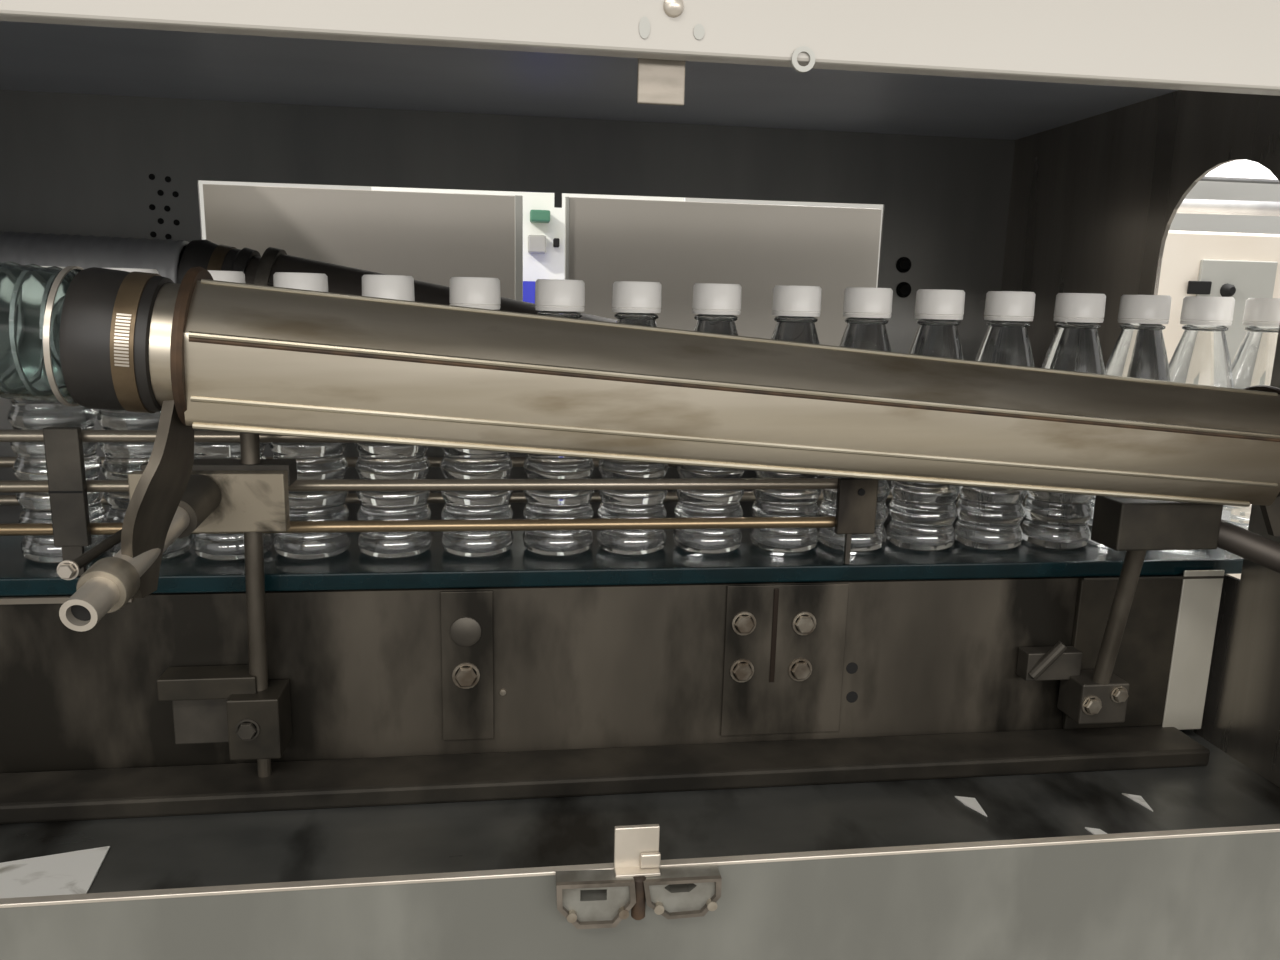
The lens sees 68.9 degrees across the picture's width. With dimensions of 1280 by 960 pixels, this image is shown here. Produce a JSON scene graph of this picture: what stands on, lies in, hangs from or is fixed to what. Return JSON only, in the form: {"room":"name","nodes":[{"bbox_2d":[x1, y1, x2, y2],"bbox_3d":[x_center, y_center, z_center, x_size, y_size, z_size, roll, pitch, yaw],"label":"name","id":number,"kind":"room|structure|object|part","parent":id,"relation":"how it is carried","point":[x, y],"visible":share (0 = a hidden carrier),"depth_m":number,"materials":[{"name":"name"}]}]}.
{"room":"factory floor","nodes":[
{"label":"factory floor","id":0,"kind":"room"},
{"bbox_2d":[0,90,1014,526],"bbox_3d":[-0.299,0.271,1.208,1.532,1.420,0.010,0,11,-8],"label":"wall","id":1,"kind":"structure","parent":0,"point":[71,164],"depth_m":1.10,"materials":[{"name":"metal"}]},
{"bbox_2d":[245,247,616,322],"bbox_3d":[-0.078,-0.145,1.048,0.726,0.204,0.208,0,11,-8],"label":"knife","id":2,"kind":"object","parent":1,"relation":"attached to","point":[259,270],"visible":0.22,"depth_m":0.92,"materials":[{"name":"metal"}]},
{"bbox_2d":[0,231,188,282],"bbox_3d":[-0.677,-0.203,0.896,0.465,0.086,0.077,0,11,-8],"label":"air hose","id":3,"kind":"object","parent":2,"relation":"attached to","point":[23,248],"visible":0.43,"depth_m":0.89,"materials":[{"name":"black rubber"}]},
{"bbox_2d":[176,240,260,283],"bbox_3d":[-0.418,-0.194,0.933,0.071,0.090,0.084,0,11,-8],"label":"rubber sleeve","id":4,"kind":"object","parent":2,"relation":"attached to","point":[208,255],"visible":0.41,"depth_m":0.90,"materials":[{"name":"rubber"}]},
{"bbox_2d":[0,21,1177,139],"bbox_3d":[-0.234,-0.356,0.713,1.532,0.004,0.746,0,11,-8],"label":"ceiling","id":5,"kind":"structure","parent":0,"point":[39,57],"depth_m":0.93,"materials":[{"name":"metal"}]},
{"bbox_2d":[0,0,1279,95],"bbox_3d":[-0.024,-0.391,0.350,1.850,0.438,0.016,0,11,-8],"label":"frame","id":6,"kind":"object","parent":5,"relation":"attached to","point":[1225,46],"visible":1,"depth_m":0.40,"materials":[{"name":"white paint"}]},
{"bbox_2d":[637,58,685,105],"bbox_3d":[0.009,-0.180,0.406,0.021,0.032,0.002,0,11,-8],"label":"strike plate","id":7,"kind":"object","parent":6,"relation":"attached to","point":[659,82],"visible":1,"depth_m":0.41,"materials":[{"name":"metal"}]},
{"bbox_2d":[0,729,1279,892],"bbox_3d":[-0.247,0.228,0.828,1.524,0.006,0.737,0,11,-8],"label":"floor","id":8,"kind":"structure","parent":0,"point":[201,850],"depth_m":0.69,"materials":[{"name":"metal"}]},
{"bbox_2d":[0,846,109,898],"bbox_3d":[-0.453,0.264,0.597,0.202,0.001,0.087,0,11,-8],"label":"sheet","id":9,"kind":"object","parent":8,"relation":"on","point":[74,872],"visible":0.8,"depth_m":0.62,"materials":[{"name":"white paper"}]},
{"bbox_2d":[0,527,1243,823],"bbox_3d":[-0.037,0.143,0.830,2.050,0.170,0.232,0,11,-8],"label":"conveyor","id":10,"kind":"object","parent":8,"relation":"on","point":[435,675],"visible":0.94,"depth_m":0.76,"materials":[{"name":"metal"}]},
{"bbox_2d":[7,266,108,562],"bbox_3d":[-0.461,-0.051,0.734,0.061,0.228,0.061,2,11,1],"label":"water bottle","id":11,"kind":"object","parent":10,"relation":"on","point":[30,462],"visible":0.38,"depth_m":0.72,"materials":[{"name":"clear plastic"}]},
{"bbox_2d":[97,268,191,559],"bbox_3d":[-0.397,-0.052,0.743,0.061,0.228,0.061,-9,15,-42],"label":"water bottle","id":12,"kind":"object","parent":10,"relation":"on","point":[121,458],"visible":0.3,"depth_m":0.72,"materials":[{"name":"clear plastic"}]},
{"bbox_2d":[57,400,296,777],"bbox_3d":[-0.315,0.087,0.606,0.107,0.320,0.229,2,11,4],"label":"support bracket","id":13,"kind":"object","parent":10,"relation":"on","point":[174,494],"visible":0.96,"depth_m":0.66,"materials":[{"name":"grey metal"}]},
{"bbox_3d":[-0.306,0.015,0.667,0.104,0.043,0.014,0,11,-8],"label":"clamp plate","id":14,"kind":"part","parent":13,"relation":"part of","materials":[{"name":"metal"}]},
{"bbox_3d":[-0.287,0.077,0.697,0.018,0.228,0.013,0,11,-8],"label":"post","id":15,"kind":"part","parent":13,"relation":"part of","materials":[{"name":"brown metal"}]},
{"bbox_2d":[149,267,1279,535],"bbox_3d":[0.112,-0.040,0.630,0.863,0.182,0.094,-1,11,-11],"label":"tube","id":16,"kind":"object","parent":13,"relation":"attached to","point":[229,356],"visible":0.97,"depth_m":0.57,"materials":[{"name":"metal"}]},
{"bbox_2d":[0,262,83,405],"bbox_3d":[-0.466,-0.091,0.500,0.310,0.103,0.080,-1,11,-12],"label":"air hose","id":17,"kind":"object","parent":16,"relation":"attached to","point":[32,296],"visible":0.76,"depth_m":0.50,"materials":[{"name":"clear plastic"}]},
{"bbox_2d":[59,267,173,412],"bbox_3d":[-0.296,-0.081,0.543,0.051,0.083,0.092,0,11,-8],"label":"rubber sleeve","id":18,"kind":"object","parent":16,"relation":"attached to","point":[106,315],"visible":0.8,"depth_m":0.51,"materials":[{"name":"rubber"}]},
{"bbox_2d":[193,270,272,560],"bbox_3d":[-0.334,-0.052,0.752,0.061,0.228,0.061,9,14,35],"label":"water bottle","id":19,"kind":"object","parent":10,"relation":"on","point":[218,547],"visible":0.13,"depth_m":0.74,"materials":[{"name":"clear plastic"}]},
{"bbox_2d":[268,272,350,559],"bbox_3d":[-0.271,-0.052,0.760,0.061,0.228,0.061,7,13,28],"label":"water bottle","id":20,"kind":"object","parent":10,"relation":"on","point":[313,460],"visible":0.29,"depth_m":0.75,"materials":[{"name":"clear plastic"}]},
{"bbox_2d":[354,275,431,557],"bbox_3d":[-0.205,-0.052,0.769,0.061,0.228,0.061,-5,13,-30],"label":"water bottle","id":21,"kind":"object","parent":10,"relation":"on","point":[375,460],"visible":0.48,"depth_m":0.76,"materials":[{"name":"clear plastic"}]},
{"bbox_2d":[0,427,877,575],"bbox_3d":[-0.388,0.016,0.701,1.180,0.112,0.019,0,11,-8],"label":"rail","id":22,"kind":"object","parent":10,"relation":"on","point":[67,486],"visible":0.81,"depth_m":0.73,"materials":[{"name":"metal"}]},
{"bbox_3d":[-0.139,0.150,0.750,0.041,0.126,0.003,0,11,-8],"label":"joint plate","id":23,"kind":"part","parent":10,"relation":"part of","materials":[{"name":"metal"}]},
{"bbox_2d":[440,277,513,556],"bbox_3d":[-0.137,-0.052,0.779,0.061,0.228,0.061,9,13,33],"label":"water bottle","id":24,"kind":"object","parent":10,"relation":"on","point":[474,292],"visible":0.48,"depth_m":0.77,"materials":[{"name":"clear plastic"}]},
{"bbox_2d":[0,457,1026,528],"bbox_3d":[-0.255,0.012,0.832,1.480,0.075,0.013,0,11,-8],"label":"rail","id":25,"kind":"object","parent":10,"relation":"on","point":[5,500],"visible":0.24,"depth_m":0.84,"materials":[{"name":"metal"}]},
{"bbox_2d":[523,279,594,555],"bbox_3d":[-0.068,-0.053,0.788,0.061,0.228,0.061,10,14,36],"label":"water bottle","id":26,"kind":"object","parent":10,"relation":"on","point":[553,297],"visible":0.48,"depth_m":0.78,"materials":[{"name":"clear plastic"}]},
{"bbox_3d":[-0.262,0.135,0.864,1.474,0.149,0.004,0,11,-8],"label":"plate","id":27,"kind":"part","parent":10,"relation":"part of","materials":[{"name":"metal"}]},
{"bbox_3d":[-0.245,0.160,0.741,1.474,0.149,0.004,0,11,-8],"label":"plate","id":28,"kind":"part","parent":10,"relation":"part of","materials":[{"name":"metal"}]},
{"bbox_3d":[-0.243,0.236,0.728,1.474,0.016,0.051,0,11,-8],"label":"rail","id":29,"kind":"part","parent":10,"relation":"part of","materials":[{"name":"metal"}]},
{"bbox_2d":[597,281,667,554],"bbox_3d":[-0.005,-0.053,0.796,0.061,0.228,0.061,-1,11,-13],"label":"water bottle","id":30,"kind":"object","parent":10,"relation":"on","point":[637,303],"visible":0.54,"depth_m":0.78,"materials":[{"name":"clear plastic"}]},
{"bbox_2d":[673,283,744,553],"bbox_3d":[0.062,-0.053,0.806,0.061,0.228,0.061,1,11,-1],"label":"water bottle","id":31,"kind":"object","parent":10,"relation":"on","point":[716,306],"visible":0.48,"depth_m":0.79,"materials":[{"name":"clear plastic"}]},
{"bbox_3d":[0.121,0.152,0.786,0.104,0.133,0.003,0,11,-8],"label":"joint plate","id":32,"kind":"part","parent":10,"relation":"part of","materials":[{"name":"metal"}]},
{"bbox_2d":[750,285,821,552],"bbox_3d":[0.131,-0.053,0.815,0.061,0.228,0.061,3,11,6],"label":"water bottle","id":33,"kind":"object","parent":10,"relation":"on","point":[796,308],"visible":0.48,"depth_m":0.80,"materials":[{"name":"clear plastic"}]},
{"bbox_2d":[818,287,892,551],"bbox_3d":[0.194,-0.053,0.824,0.061,0.228,0.061,-1,11,-12],"label":"water bottle","id":34,"kind":"object","parent":10,"relation":"on","point":[867,309],"visible":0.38,"depth_m":0.80,"materials":[{"name":"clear plastic"}]},
{"bbox_2d":[886,289,964,550],"bbox_3d":[0.259,-0.053,0.832,0.061,0.228,0.061,-1,11,-13],"label":"water bottle","id":35,"kind":"object","parent":10,"relation":"on","point":[923,515],"visible":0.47,"depth_m":0.82,"materials":[{"name":"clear plastic"}]},
{"bbox_2d":[953,291,1035,549],"bbox_3d":[0.323,-0.054,0.841,0.061,0.228,0.061,6,12,22],"label":"water bottle","id":36,"kind":"object","parent":10,"relation":"on","point":[988,518],"visible":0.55,"depth_m":0.83,"materials":[{"name":"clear plastic"}]},
{"bbox_2d":[1020,293,1105,548],"bbox_3d":[0.389,-0.054,0.850,0.061,0.228,0.061,-9,15,-43],"label":"water bottle","id":37,"kind":"object","parent":10,"relation":"on","point":[1051,520],"visible":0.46,"depth_m":0.83,"materials":[{"name":"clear plastic"}]},
{"bbox_3d":[0.445,0.153,0.829,0.133,0.139,0.005,0,11,-8],"label":"plate","id":38,"kind":"part","parent":10,"relation":"part of","materials":[{"name":"black metal"}]},
{"bbox_2d":[1088,295,1171,544],"bbox_3d":[0.451,-0.054,0.859,0.061,0.228,0.061,3,11,8],"label":"water bottle","id":39,"kind":"object","parent":10,"relation":"on","point":[1139,350],"visible":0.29,"depth_m":0.83,"materials":[{"name":"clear plastic"}]},
{"bbox_2d":[1016,496,1279,723],"bbox_3d":[0.439,0.113,0.754,0.236,0.204,0.098,4,11,14],"label":"support bracket","id":40,"kind":"object","parent":10,"relation":"on","point":[1133,526],"visible":0.97,"depth_m":0.73,"materials":[{"name":"black metal"}]},
{"bbox_3d":[0.355,0.159,0.809,0.050,0.025,0.016,0,11,-8],"label":"arm","id":41,"kind":"part","parent":40,"relation":"part of","materials":[{"name":"metal"}]},
{"bbox_3d":[0.393,0.126,0.773,0.013,0.163,0.054,2,11,2],"label":"post","id":42,"kind":"part","parent":40,"relation":"part of","materials":[{"name":"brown metal"}]},
{"bbox_2d":[1169,296,1234,387],"bbox_3d":[0.512,-0.054,0.867,0.061,0.228,0.061,9,13,33],"label":"water bottle","id":43,"kind":"object","parent":10,"relation":"on","point":[1201,356],"visible":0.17,"depth_m":0.83,"materials":[{"name":"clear plastic"}]},
{"bbox_2d":[1221,298,1279,529],"bbox_3d":[0.576,-0.054,0.875,0.061,0.228,0.061,-3,12,-22],"label":"water bottle","id":44,"kind":"object","parent":10,"relation":"on","point":[1252,363],"visible":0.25,"depth_m":0.85,"materials":[{"name":"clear plastic"}]},
{"bbox_2d":[955,796,986,816],"bbox_3d":[0.260,0.255,0.731,0.015,0.001,0.030,0,11,-8],"label":"strip","id":45,"kind":"object","parent":8,"relation":"on","point":[972,803],"visible":1,"depth_m":0.73,"materials":[{"name":"white paper"}]},
{"bbox_2d":[1085,827,1106,834],"bbox_3d":[0.343,0.264,0.694,0.011,0.001,0.025,-4,12,-24],"label":"strip","id":46,"kind":"object","parent":8,"relation":"on","point":[1094,831],"visible":0.5,"depth_m":0.70,"materials":[{"name":"white paper"}]},
{"bbox_2d":[1122,793,1152,811],"bbox_3d":[0.400,0.256,0.744,0.011,0.001,0.029,-3,12,-23],"label":"strip","id":47,"kind":"object","parent":8,"relation":"on","point":[1136,798],"visible":1,"depth_m":0.74,"materials":[{"name":"white paper"}]},
{"bbox_2d":[199,180,1279,287],"bbox_3d":[0.206,-1.948,5.863,12.000,4.000,0.100,0,11,-8],"label":"wall","id":48,"kind":"structure","parent":0,"point":[1210,190],"depth_m":6.33,"materials":[{"name":"paint"}]},
{"bbox_2d":[1001,90,1279,786],"bbox_3d":[0.507,0.341,0.951,0.004,1.420,0.742,0,11,-8],"label":"wall","id":49,"kind":"structure","parent":0,"point":[1095,201],"depth_m":0.93,"materials":[{"name":"black metal"}]},
{"bbox_3d":[0.729,0.874,2.075,12.000,0.050,9.500,0,11,-8],"label":"floor","id":50,"kind":"structure","parent":0,"visible":0},
{"bbox_2d":[203,184,522,300],"bbox_3d":[-0.405,0.227,1.290,0.484,1.470,0.192,0,11,-8],"label":"panel","id":51,"kind":"object","parent":50,"relation":"on","point":[435,238],"visible":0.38,"depth_m":1.27,"materials":[{"name":"paint"}]},
{"bbox_2d":[371,187,684,280],"bbox_3d":[-0.318,-0.268,2.702,0.800,1.900,0.560,0,11,-8],"label":"machine","id":52,"kind":"object","parent":50,"relation":"on","point":[543,224],"visible":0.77,"depth_m":2.41,"materials":[{"name":"white paint"}]},
{"bbox_2d":[523,281,535,303],"bbox_3d":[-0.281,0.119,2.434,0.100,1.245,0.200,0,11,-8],"label":"crate","id":53,"kind":"object","parent":50,"relation":"on","point":[528,286],"visible":0.06,"depth_m":2.22,"materials":[{"name":"plastic"}]},
{"bbox_2d":[0,824,1279,959],"bbox_3d":[-0.049,0.653,0.558,1.850,0.934,0.005,0,11,-8],"label":"panel","id":54,"kind":"object","parent":50,"relation":"on","point":[1202,893],"visible":1,"depth_m":0.49,"materials":[{"name":"white paint"}]},
{"bbox_2d":[555,824,721,928],"bbox_3d":[-0.001,0.197,0.466,0.082,0.047,0.014,0,11,-8],"label":"draw latch","id":55,"kind":"object","parent":54,"relation":"attached to","point":[588,899],"visible":1,"depth_m":0.46,"materials":[{"name":"metal"}]},
{"bbox_2d":[565,196,881,345],"bbox_3d":[0.108,0.267,1.461,0.460,1.350,0.011,0,11,-8],"label":"panel","id":56,"kind":"object","parent":50,"relation":"on","point":[678,245],"visible":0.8,"depth_m":1.34,"materials":[{"name":"paint"}]},
{"bbox_2d":[1158,230,1279,578],"bbox_3d":[2.031,-0.176,3.615,1.600,1.478,0.645,0,11,-8],"label":"cabinet","id":57,"kind":"object","parent":50,"relation":"on","point":[1240,266],"visible":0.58,"depth_m":3.21,"materials":[{"name":"beige paint"}]},
{"bbox_2d":[1176,199,1279,215],"bbox_3d":[2.048,-1.018,3.472,1.800,0.066,0.052,0,11,-8],"label":"duct","id":58,"kind":"object","parent":57,"relation":"on","point":[1190,206],"visible":0.33,"depth_m":3.47,"materials":[{"name":"silver metal"}]},
{"bbox_3d":[2.022,-0.650,3.202,0.048,0.048,0.030,0,11,-8],"label":"knob","id":59,"kind":"part","parent":57,"relation":"part of","materials":[{"name":"black plastic"}]},
{"bbox_3d":[2.050,-0.271,3.305,0.285,0.985,0.015,0,11,-8],"label":"panel","id":60,"kind":"part","parent":57,"relation":"part of","materials":[{"name":"grey paint"}]},
{"bbox_2d":[1200,160,1279,183],"bbox_3d":[2.648,-0.699,4.996,2.200,2.000,0.080,0,11,-8],"label":"wall","id":61,"kind":"structure","parent":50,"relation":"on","point":[1242,171],"depth_m":4.85,"materials":[{"name":"white paint"}]}
]}

